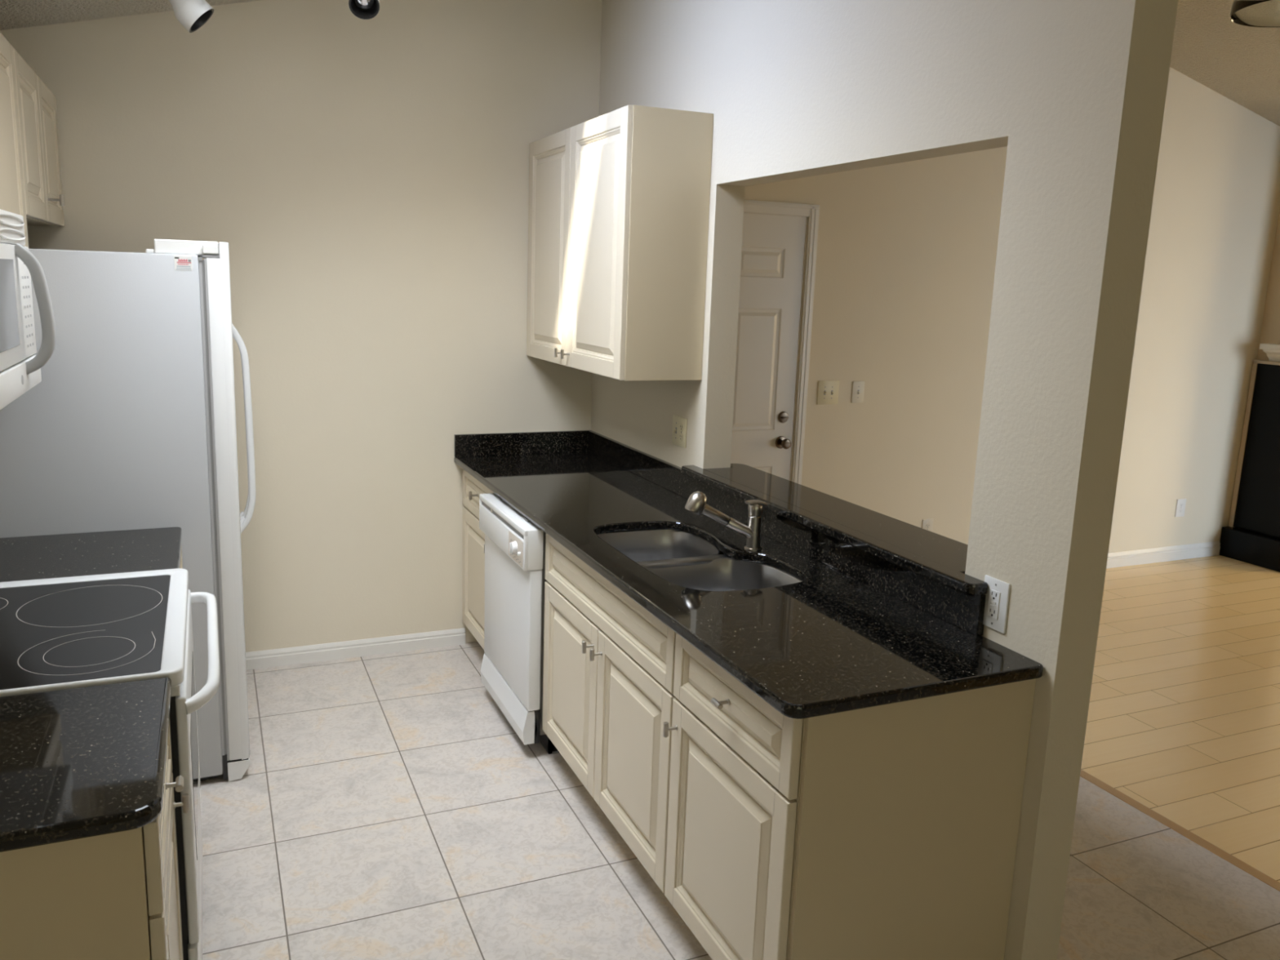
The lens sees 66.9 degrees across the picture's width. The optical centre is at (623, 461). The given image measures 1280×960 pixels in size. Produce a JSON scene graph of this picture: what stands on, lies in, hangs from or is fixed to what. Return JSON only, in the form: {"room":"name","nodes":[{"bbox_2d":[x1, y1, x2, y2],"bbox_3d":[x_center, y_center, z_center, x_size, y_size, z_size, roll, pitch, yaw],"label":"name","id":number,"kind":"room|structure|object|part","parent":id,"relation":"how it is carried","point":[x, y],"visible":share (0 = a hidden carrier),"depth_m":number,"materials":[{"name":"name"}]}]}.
{"room":"kitchen","nodes":[
{"label":"kitchen","id":0,"kind":"room"},
{"bbox_2d":[0,0,1279,652],"bbox_3d":[1.922,-1.004,5.511,9.720,3.547,0.120,-3,11,-23],"label":"wall","id":1,"kind":"structure","parent":0,"point":[365,182],"depth_m":4.33,"materials":[{"name":"beige paint"}]},
{"bbox_2d":[245,627,465,670],"bbox_3d":[-1.607,0.875,4.280,1.848,0.078,0.014,-3,11,-23],"label":"baseboard","id":2,"kind":"structure","parent":1,"relation":"attached to","point":[434,639],"depth_m":4.43,"materials":[{"name":"white paint"}]},
{"bbox_2d":[453,430,591,457],"bbox_3d":[-0.465,-0.087,4.580,0.673,0.104,0.020,-3,11,-23],"label":"backsplash","id":3,"kind":"structure","parent":1,"relation":"attached to","point":[575,441],"depth_m":4.56,"materials":[{"name":"black stone"}]},
{"bbox_2d":[730,213,806,479],"bbox_3d":[0.490,-0.210,4.973,0.920,2.076,0.112,-3,11,-23],"label":"door","id":4,"kind":"structure","parent":1,"relation":"in","point":[772,254],"depth_m":5.02,"materials":[{"name":"white paint"}]},
{"bbox_3d":[0.852,-0.097,5.128,0.068,0.068,0.067,-3,11,-23],"label":"knob","id":5,"kind":"part","parent":4,"relation":"part of","materials":[{"name":"brown metal"}]},
{"bbox_2d":[743,200,819,484],"bbox_3d":[0.470,-0.248,5.016,1.052,2.150,0.127,-3,11,-23],"label":"trim","id":6,"kind":"structure","parent":1,"relation":"attached to","point":[751,206],"depth_m":5.05,"materials":[{"name":"white paint"}]},
{"bbox_2d":[816,380,839,404],"bbox_3d":[1.105,-0.370,5.206,0.134,0.128,0.019,-3,11,-23],"label":"light switch","id":7,"kind":"object","parent":1,"relation":"attached to","point":[828,390],"visible":1,"depth_m":5.21,"materials":[{"name":"beige plastic"}]},
{"bbox_2d":[851,381,864,403],"bbox_3d":[1.284,-0.378,5.282,0.078,0.118,0.019,-3,11,-23],"label":"light switch","id":8,"kind":"object","parent":1,"relation":"attached to","point":[858,387],"visible":1,"depth_m":5.28,"materials":[{"name":"beige plastic"}]},
{"bbox_2d":[921,518,933,531],"bbox_3d":[1.774,0.393,5.654,0.078,0.118,0.008,-3,11,-23],"label":"wall outlet","id":9,"kind":"object","parent":1,"relation":"attached to","point":[927,524],"visible":0.66,"depth_m":5.65,"materials":[{"name":"beige plastic"}]},
{"bbox_2d":[1106,541,1220,568],"bbox_3d":[2.545,0.673,6.040,3.464,0.098,0.014,-3,11,-23],"label":"baseboard","id":10,"kind":"structure","parent":1,"relation":"attached to","point":[1132,557],"depth_m":6.49,"materials":[{"name":"white paint"}]},
{"bbox_2d":[1174,498,1186,516],"bbox_3d":[3.733,0.310,6.486,0.086,0.122,0.008,-3,11,-23],"label":"wall outlet","id":11,"kind":"object","parent":1,"relation":"attached to","point":[1180,504],"visible":1,"depth_m":6.48,"materials":[{"name":"white plastic"}]},
{"bbox_2d":[0,0,1279,126],"bbox_3d":[3.352,-1.505,2.088,9.720,1.310,7.240,-3,11,-23],"label":"ceiling","id":12,"kind":"structure","parent":0,"point":[1239,63],"depth_m":5.23,"materials":[{"name":"beige paint"}]},
{"bbox_2d":[168,0,213,32],"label":"track light","id":13,"kind":"object","parent":12,"relation":"attached to","point":[192,15],"depth_m":3.02,"materials":[{"name":"white plastic"}]},
{"bbox_2d":[348,0,379,19],"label":"track light","id":14,"kind":"object","parent":12,"relation":"attached to","point":[362,9],"depth_m":3.23,"materials":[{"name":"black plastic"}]},
{"bbox_3d":[-0.860,-1.532,3.217,0.061,0.047,0.046,-3,11,-23],"label":"bulb","id":15,"kind":"part","parent":14,"relation":"part of","materials":[{"name":"white glass"}]},
{"bbox_2d":[1229,0,1279,27],"bbox_3d":[1.385,-1.363,1.866,0.256,0.928,0.256,-3,11,-23],"label":"pendant light","id":16,"kind":"object","parent":12,"relation":"hanging from","point":[1252,13],"visible":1,"depth_m":2.06,"materials":[{"name":"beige glass"}]},
{"bbox_2d":[200,641,1279,959],"bbox_3d":[0.526,1.528,1.465,3.778,0.050,7.240,-3,11,-23],"label":"floor","id":17,"kind":"structure","parent":0,"point":[384,806],"depth_m":2.97,"materials":[{"name":"tile"}]},
{"bbox_2d":[0,717,190,959],"bbox_3d":[-1.133,0.959,1.686,0.706,0.884,0.514,-3,11,-23],"label":"base cabinet","id":18,"kind":"object","parent":17,"relation":"on","point":[115,895],"visible":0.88,"depth_m":1.49,"materials":[{"name":"beige wood"}]},
{"bbox_3d":[-1.059,1.005,1.450,0.653,0.884,0.013,-3,11,-23],"label":"panel","id":19,"kind":"part","parent":18,"relation":"part of","materials":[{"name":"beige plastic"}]},
{"bbox_2d":[0,677,171,852],"bbox_3d":[-1.126,0.512,1.593,0.683,0.030,0.541,-3,11,-23],"label":"countertop","id":20,"kind":"structure","parent":18,"relation":"on","point":[86,762],"depth_m":1.62,"materials":[{"name":"black stone"}]},
{"bbox_3d":[-0.837,0.598,1.750,0.021,0.158,0.496,-3,11,-23],"label":"drawer","id":21,"kind":"part","parent":18,"relation":"part of","materials":[{"name":"beige paint"}]},
{"bbox_3d":[-0.849,0.973,1.820,0.021,0.590,0.496,-3,11,-23],"label":"door","id":22,"kind":"part","parent":18,"relation":"part of","materials":[{"name":"beige paint"}]},
{"bbox_3d":[-0.806,0.580,1.740,0.030,0.014,0.038,-3,11,-23],"label":"handle","id":23,"kind":"part","parent":18,"relation":"part of","materials":[{"name":"silver metal"}]},
{"bbox_3d":[-0.899,0.697,1.972,0.030,0.038,0.014,-3,11,-23],"label":"handle","id":24,"kind":"part","parent":18,"relation":"part of","materials":[{"name":"silver metal"}]},
{"bbox_2d":[0,568,219,959],"bbox_3d":[-1.347,0.735,2.267,0.762,1.100,0.762,-3,11,-23],"label":"range","id":25,"kind":"object","parent":17,"relation":"on","point":[73,632],"visible":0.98,"depth_m":2.15,"materials":[{"name":"white metal"}]},
{"bbox_2d":[0,574,170,689],"bbox_3d":[-1.330,0.388,2.184,0.546,0.023,0.700,-3,11,-23],"label":"glass cooktop","id":26,"kind":"object","parent":25,"relation":"in","point":[89,632],"depth_m":2.17,"materials":[{"name":"grey glass"}]},
{"bbox_3d":[-1.331,0.389,2.205,0.616,0.035,0.762,-3,11,-23],"label":"cooktop frame","id":27,"kind":"part","parent":25,"relation":"part of","materials":[{"name":"white metal"}]},
{"bbox_3d":[-1.065,0.698,2.381,0.021,0.570,0.750,-3,11,-23],"label":"oven door","id":28,"kind":"part","parent":25,"relation":"part of","materials":[{"name":"white metal"}]},
{"bbox_3d":[-1.080,1.087,2.452,0.021,0.208,0.750,-3,11,-23],"label":"storage drawer","id":29,"kind":"part","parent":25,"relation":"part of","materials":[{"name":"white ceramic"}]},
{"bbox_3d":[-1.022,0.438,2.349,0.075,0.037,0.761,-3,11,-23],"label":"door handle","id":30,"kind":"part","parent":25,"relation":"part of","materials":[{"name":"white ceramic"}]},
{"bbox_2d":[0,239,255,781],"bbox_3d":[-1.771,0.140,3.454,0.865,1.813,0.913,-3,11,-23],"label":"refrigerator","id":31,"kind":"object","parent":17,"relation":"on","point":[129,423],"visible":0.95,"depth_m":3.01,"materials":[{"name":"white metal"}]},
{"bbox_2d":[174,257,191,270],"bbox_3d":[-1.354,-0.609,2.981,0.046,0.037,0.001,-3,11,-23],"label":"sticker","id":32,"kind":"object","parent":31,"relation":"attached to","point":[180,263],"depth_m":2.98,"materials":[{"name":"white paper"}]},
{"bbox_3d":[-1.387,0.126,3.395,0.067,1.738,0.509,-3,11,-23],"label":"freezer door","id":33,"kind":"part","parent":31,"relation":"part of","materials":[{"name":"white metal"}]},
{"bbox_3d":[-1.443,-0.130,3.655,0.083,0.784,0.030,-3,11,-23],"label":"handle","id":34,"kind":"part","parent":31,"relation":"part of","materials":[{"name":"white ceramic"}]},
{"bbox_3d":[-1.408,-0.114,3.574,0.083,0.784,0.030,-3,11,-23],"label":"handle","id":35,"kind":"part","parent":31,"relation":"part of","materials":[{"name":"white ceramic"}]},
{"bbox_2d":[179,546,182,568],"bbox_3d":[-1.649,0.730,2.839,0.676,0.884,0.486,-3,11,-23],"label":"base cabinet","id":36,"kind":"object","parent":17,"relation":"on","point":[180,559],"visible":0.02,"depth_m":3.08,"materials":[{"name":"beige wood"}]},
{"bbox_2d":[0,527,182,582],"bbox_3d":[-1.632,0.281,2.755,0.679,0.030,0.498,-3,11,-23],"label":"countertop","id":37,"kind":"structure","parent":36,"relation":"on","point":[100,553],"depth_m":2.78,"materials":[{"name":"black stone"}]},
{"bbox_2d":[462,469,493,649],"bbox_3d":[-0.379,0.480,4.411,0.654,0.884,0.573,-3,11,-23],"label":"base cabinet","id":38,"kind":"object","parent":17,"relation":"on","point":[473,539],"visible":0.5,"depth_m":4.37,"materials":[{"name":"beige wood"}]},
{"bbox_3d":[-0.657,0.149,4.240,0.038,0.038,0.014,-3,11,-23],"label":"handle","id":39,"kind":"part","parent":38,"relation":"part of","materials":[{"name":"silver metal"}]},
{"bbox_3d":[-0.637,0.534,4.310,0.021,0.562,0.569,-3,11,-23],"label":"door","id":40,"kind":"part","parent":38,"relation":"part of","materials":[{"name":"beige paint"}]},
{"bbox_3d":[-0.625,0.159,4.241,0.021,0.186,0.569,-3,11,-23],"label":"drawer","id":41,"kind":"part","parent":38,"relation":"part of","materials":[{"name":"beige paint"}]},
{"bbox_2d":[479,493,559,754],"bbox_3d":[-0.183,0.594,3.848,0.686,0.877,0.616,-3,11,-23],"label":"dishwasher","id":42,"kind":"object","parent":17,"relation":"on","point":[512,670],"visible":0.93,"depth_m":3.60,"materials":[{"name":"white metal"}]},
{"bbox_3d":[-0.456,0.915,3.793,0.054,0.124,0.600,-3,11,-23],"label":"panel","id":43,"kind":"part","parent":42,"relation":"part of","materials":[{"name":"white ceramic"}]},
{"bbox_3d":[-0.433,0.256,3.672,0.070,0.146,0.616,-3,11,-23],"label":"control panel","id":44,"kind":"part","parent":42,"relation":"part of","materials":[{"name":"white plastic"}]},
{"bbox_3d":[-0.433,0.589,3.738,0.048,0.532,0.608,-3,11,-23],"label":"door","id":45,"kind":"part","parent":42,"relation":"part of","materials":[{"name":"white metal"}]},
{"bbox_3d":[-0.395,0.309,3.468,0.024,0.048,0.048,-3,11,-23],"label":"timer knob","id":46,"kind":"part","parent":42,"relation":"part of","materials":[{"name":"white plastic"}]},
{"bbox_3d":[-0.409,0.561,3.740,0.053,0.787,0.594,-3,11,-23],"label":"mounting frame","id":47,"kind":"part","parent":42,"relation":"part of","materials":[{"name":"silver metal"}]},
{"bbox_3d":[-0.367,0.939,3.839,0.162,0.190,0.604,-3,11,-23],"label":"frame","id":48,"kind":"part","parent":42,"relation":"part of","materials":[{"name":"black plastic"}]},
{"bbox_2d":[542,528,778,893],"bbox_3d":[0.182,0.737,3.118,0.654,0.884,1.030,-3,11,-23],"label":"base cabinet","id":49,"kind":"object","parent":17,"relation":"on","point":[608,679],"visible":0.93,"depth_m":2.89,"materials":[{"name":"beige wood"}]},
{"bbox_3d":[-0.177,0.745,3.249,0.021,0.562,0.511,-3,11,-23],"label":"door","id":50,"kind":"part","parent":49,"relation":"part of","materials":[{"name":"beige paint"}]},
{"bbox_3d":[-0.109,0.572,2.997,0.038,0.038,0.014,-3,11,-23],"label":"handle","id":51,"kind":"part","parent":49,"relation":"part of","materials":[{"name":"silver metal"}]},
{"bbox_3d":[-0.083,0.584,2.935,0.038,0.038,0.014,-3,11,-23],"label":"handle","id":52,"kind":"part","parent":49,"relation":"part of","materials":[{"name":"silver metal"}]},
{"bbox_3d":[0.025,0.837,2.785,0.021,0.562,0.511,-3,11,-23],"label":"door","id":53,"kind":"part","parent":49,"relation":"part of","materials":[{"name":"beige paint"}]},
{"bbox_2d":[453,451,1043,719],"bbox_3d":[0.085,0.231,3.321,0.673,0.030,2.837,-3,11,-23],"label":"countertop","id":54,"kind":"structure","parent":49,"relation":"on","point":[830,641],"depth_m":2.47,"materials":[{"name":"black stone"}]},
{"bbox_2d":[596,528,801,591],"bbox_3d":[0.210,0.415,3.028,0.458,0.214,0.798,-3,11,-23],"label":"sink","id":55,"kind":"object","parent":54,"relation":"in","point":[681,558],"visible":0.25,"depth_m":3.06,"materials":[{"name":"silver metal"}]},
{"bbox_3d":[0.097,0.358,3.210,0.383,0.174,0.352,-3,11,-23],"label":"bowl","id":56,"kind":"part","parent":55,"relation":"part of","materials":[{"name":"silver metal"}]},
{"bbox_3d":[0.284,0.449,2.858,0.448,0.214,0.414,-3,11,-23],"label":"bowl","id":57,"kind":"part","parent":55,"relation":"part of","materials":[{"name":"silver metal"}]},
{"bbox_2d":[684,491,768,551],"bbox_3d":[0.318,0.183,3.018,0.267,0.190,0.058,-1,11,-16],"label":"kitchen faucet","id":58,"kind":"object","parent":54,"relation":"on","point":[696,503],"visible":1,"depth_m":3.02,"materials":[{"name":"silver metal"}]},
{"bbox_3d":[0.364,0.207,3.034,0.095,0.070,0.033,-1,11,-14],"label":"spout","id":59,"kind":"part","parent":58,"relation":"part of","materials":[{"name":"silver metal"}]},
{"bbox_2d":[744,511,761,551],"bbox_3d":[0.412,0.217,3.049,0.054,0.118,0.054,-3,11,-23],"label":"faucet","id":60,"kind":"object","parent":58,"relation":"attached to","point":[753,531],"depth_m":3.03,"materials":[{"name":"silver metal"}]},
{"bbox_3d":[0.418,0.140,3.037,0.065,0.037,0.045,-3,11,-23],"label":"lever","id":61,"kind":"part","parent":58,"relation":"part of","materials":[{"name":"silver metal"}]},
{"bbox_2d":[662,632,1035,959],"bbox_3d":[0.504,0.880,2.400,0.675,0.884,0.562,-3,11,-23],"label":"base cabinet","id":62,"kind":"object","parent":17,"relation":"on","point":[890,831],"visible":0.9,"depth_m":2.15,"materials":[{"name":"beige wood"}]},
{"bbox_3d":[0.120,0.681,2.469,0.038,0.038,0.014,-3,11,-23],"label":"handle","id":63,"kind":"part","parent":62,"relation":"part of","materials":[{"name":"silver metal"}]},
{"bbox_3d":[0.224,0.550,2.209,0.038,0.014,0.038,-3,11,-23],"label":"handle","id":64,"kind":"part","parent":62,"relation":"part of","materials":[{"name":"silver metal"}]},
{"bbox_3d":[0.235,0.933,2.300,0.021,0.562,0.546,-3,11,-23],"label":"door","id":65,"kind":"part","parent":62,"relation":"part of","materials":[{"name":"beige paint"}]},
{"bbox_3d":[0.247,0.558,2.231,0.021,0.186,0.546,-3,11,-23],"label":"drawer","id":66,"kind":"part","parent":62,"relation":"part of","materials":[{"name":"beige paint"}]},
{"bbox_3d":[0.641,0.928,2.164,0.612,0.884,0.011,-3,11,-23],"label":"panel","id":67,"kind":"part","parent":62,"relation":"part of","materials":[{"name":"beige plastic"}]},
{"bbox_2d":[1080,769,1279,891],"bbox_3d":[2.284,1.446,2.210,0.044,0.052,7.000,-3,11,-23],"label":"trim","id":68,"kind":"structure","parent":17,"relation":"on","point":[1208,846],"depth_m":3.19,"materials":[{"name":"brown wood"}]},
{"bbox_2d":[591,0,1177,959],"bbox_3d":[0.474,-0.455,3.341,0.117,3.165,2.861,-3,11,-23],"label":"wall","id":69,"kind":"structure","parent":0,"point":[1074,91],"depth_m":2.24,"materials":[{"name":"beige paint"}]},
{"bbox_2d":[526,104,713,381],"bbox_3d":[-0.082,-0.866,3.978,0.372,0.953,1.121,-3,11,-23],"label":"upper cabinet","id":70,"kind":"object","parent":69,"relation":"attached to","point":[619,199],"visible":1,"depth_m":3.54,"materials":[{"name":"beige wood"}]},
{"bbox_3d":[-0.321,-0.912,4.182,0.020,0.949,0.544,-3,11,-23],"label":"door","id":71,"kind":"part","parent":70,"relation":"part of","materials":[{"name":"beige paint"}]},
{"bbox_3d":[-0.269,-0.454,4.037,0.038,0.038,0.014,-3,11,-23],"label":"handle","id":72,"kind":"part","parent":70,"relation":"part of","materials":[{"name":"silver metal"}]},
{"bbox_3d":[-0.238,-0.440,3.966,0.038,0.038,0.014,-3,11,-23],"label":"handle","id":73,"kind":"part","parent":70,"relation":"part of","materials":[{"name":"silver metal"}]},
{"bbox_3d":[-0.102,-0.811,3.677,0.020,0.949,0.569,-3,11,-23],"label":"door","id":74,"kind":"part","parent":70,"relation":"part of","materials":[{"name":"beige paint"}]},
{"bbox_2d":[671,414,687,448],"bbox_3d":[0.216,-0.119,3.814,0.019,0.116,0.118,-3,11,-23],"label":"outlet","id":75,"kind":"object","parent":69,"relation":"attached to","point":[679,424],"visible":1,"depth_m":3.81,"materials":[{"name":"beige plastic"}]},
{"bbox_2d":[679,432,683,441],"bbox_3d":[0.227,-0.096,3.798,0.003,0.033,0.033,-3,11,-23],"label":"socket","id":76,"kind":"object","parent":75,"relation":"attached to","point":[681,434],"depth_m":3.79,"materials":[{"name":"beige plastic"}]},
{"bbox_2d":[679,422,683,431],"bbox_3d":[0.228,-0.134,3.791,0.003,0.033,0.033,-3,11,-23],"label":"socket","id":77,"kind":"object","parent":75,"relation":"attached to","point":[681,424],"depth_m":3.79,"materials":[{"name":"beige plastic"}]},
{"bbox_2d":[587,431,986,635],"bbox_3d":[0.352,0.136,3.515,0.020,0.104,2.619,-3,11,-23],"label":"backsplash","id":78,"kind":"structure","parent":69,"relation":"attached to","point":[966,612],"depth_m":2.92,"materials":[{"name":"black stone"}]},
{"bbox_2d":[681,463,987,595],"bbox_3d":[0.642,0.163,3.048,0.267,0.030,1.553,-3,11,-23],"label":"bar","id":79,"kind":"object","parent":69,"relation":"on","point":[939,558],"visible":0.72,"depth_m":2.86,"materials":[{"name":"black stone"}]},
{"bbox_2d":[982,574,1010,633],"bbox_3d":[0.883,0.339,2.304,0.010,0.122,0.078,-3,11,-23],"label":"wall outlet","id":80,"kind":"object","parent":69,"relation":"attached to","point":[997,599],"visible":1,"depth_m":2.29,"materials":[{"name":"white plastic"}]},
{"bbox_2d":[1080,555,1279,882],"bbox_3d":[5.016,1.320,3.370,5.898,0.050,7.240,-3,11,-23],"label":"floor","id":81,"kind":"structure","parent":0,"point":[1183,722],"depth_m":4.26,"materials":[{"name":"brown wood"}]},
{"bbox_2d":[1218,343,1279,572],"bbox_3d":[4.277,-0.033,6.396,0.139,1.465,0.467,-3,11,-23],"label":"fireplace","id":82,"kind":"object","parent":81,"relation":"on","point":[1251,535],"visible":1,"depth_m":6.48,"materials":[{"name":"black stone"}]},
{"bbox_2d":[1257,208,1279,360],"bbox_3d":[5.374,-0.748,6.732,2.200,2.816,0.470,-3,11,-23],"label":"wall","id":83,"kind":"structure","parent":0,"point":[1270,330],"depth_m":6.41,"materials":[{"name":"beige paint"}]},
{"bbox_3d":[-1.116,0.342,0.517,0.120,2.522,7.000,-3,11,-23],"label":"wall","id":84,"kind":"structure","parent":0,"visible":0},
{"bbox_2d":[0,31,28,247],"bbox_3d":[-1.776,-0.729,2.558,0.348,0.845,0.608,-3,11,-23],"label":"upper cabinet","id":85,"kind":"object","parent":84,"relation":"attached to","point":[12,198],"visible":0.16,"depth_m":2.71,"materials":[{"name":"beige wood"}]},
{"bbox_2d":[0,208,55,409],"bbox_3d":[-1.465,-0.326,2.005,0.453,0.410,0.758,-3,11,-23],"label":"microwave","id":86,"kind":"object","parent":84,"relation":"attached to","point":[20,370],"visible":1,"depth_m":2.21,"materials":[{"name":"white plastic"}]},
{"bbox_3d":[-1.296,-0.316,1.982,0.028,0.262,0.580,-3,11,-23],"label":"door","id":87,"kind":"part","parent":86,"relation":"part of","materials":[{"name":"white plastic"}]},
{"bbox_3d":[-1.334,-0.166,2.093,0.032,0.068,0.758,-3,11,-23],"label":"trim","id":88,"kind":"part","parent":86,"relation":"part of","materials":[{"name":"white plastic"}]},
{"bbox_3d":[-1.445,-0.384,2.325,0.026,0.262,0.175,-3,11,-23],"label":"control panel","id":89,"kind":"part","parent":86,"relation":"part of","materials":[{"name":"white plastic"}]},
{"bbox_3d":[-1.362,-0.352,2.243,0.076,0.300,0.030,-3,11,-23],"label":"handle","id":90,"kind":"part","parent":86,"relation":"part of","materials":[{"name":"grey plastic"}]},
{"bbox_2d":[13,47,64,226],"bbox_3d":[-2.064,-1.044,3.203,0.348,0.477,0.888,-3,11,-23],"label":"upper cabinet","id":91,"kind":"object","parent":84,"relation":"attached to","point":[37,104],"visible":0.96,"depth_m":3.20,"materials":[{"name":"beige wood"}]},
{"bbox_3d":[-1.871,-1.009,3.049,0.020,0.473,0.440,-3,11,-23],"label":"door","id":92,"kind":"part","parent":91,"relation":"part of","materials":[{"name":"beige paint"}]},
{"bbox_3d":[-2.044,-1.089,3.449,0.020,0.473,0.440,-3,11,-23],"label":"door","id":93,"kind":"part","parent":91,"relation":"part of","materials":[{"name":"beige paint"}]},
{"bbox_3d":[-1.947,-0.899,3.328,0.048,0.038,0.014,-3,11,-23],"label":"handle","id":94,"kind":"part","parent":91,"relation":"part of","materials":[{"name":"silver metal"}]}
]}

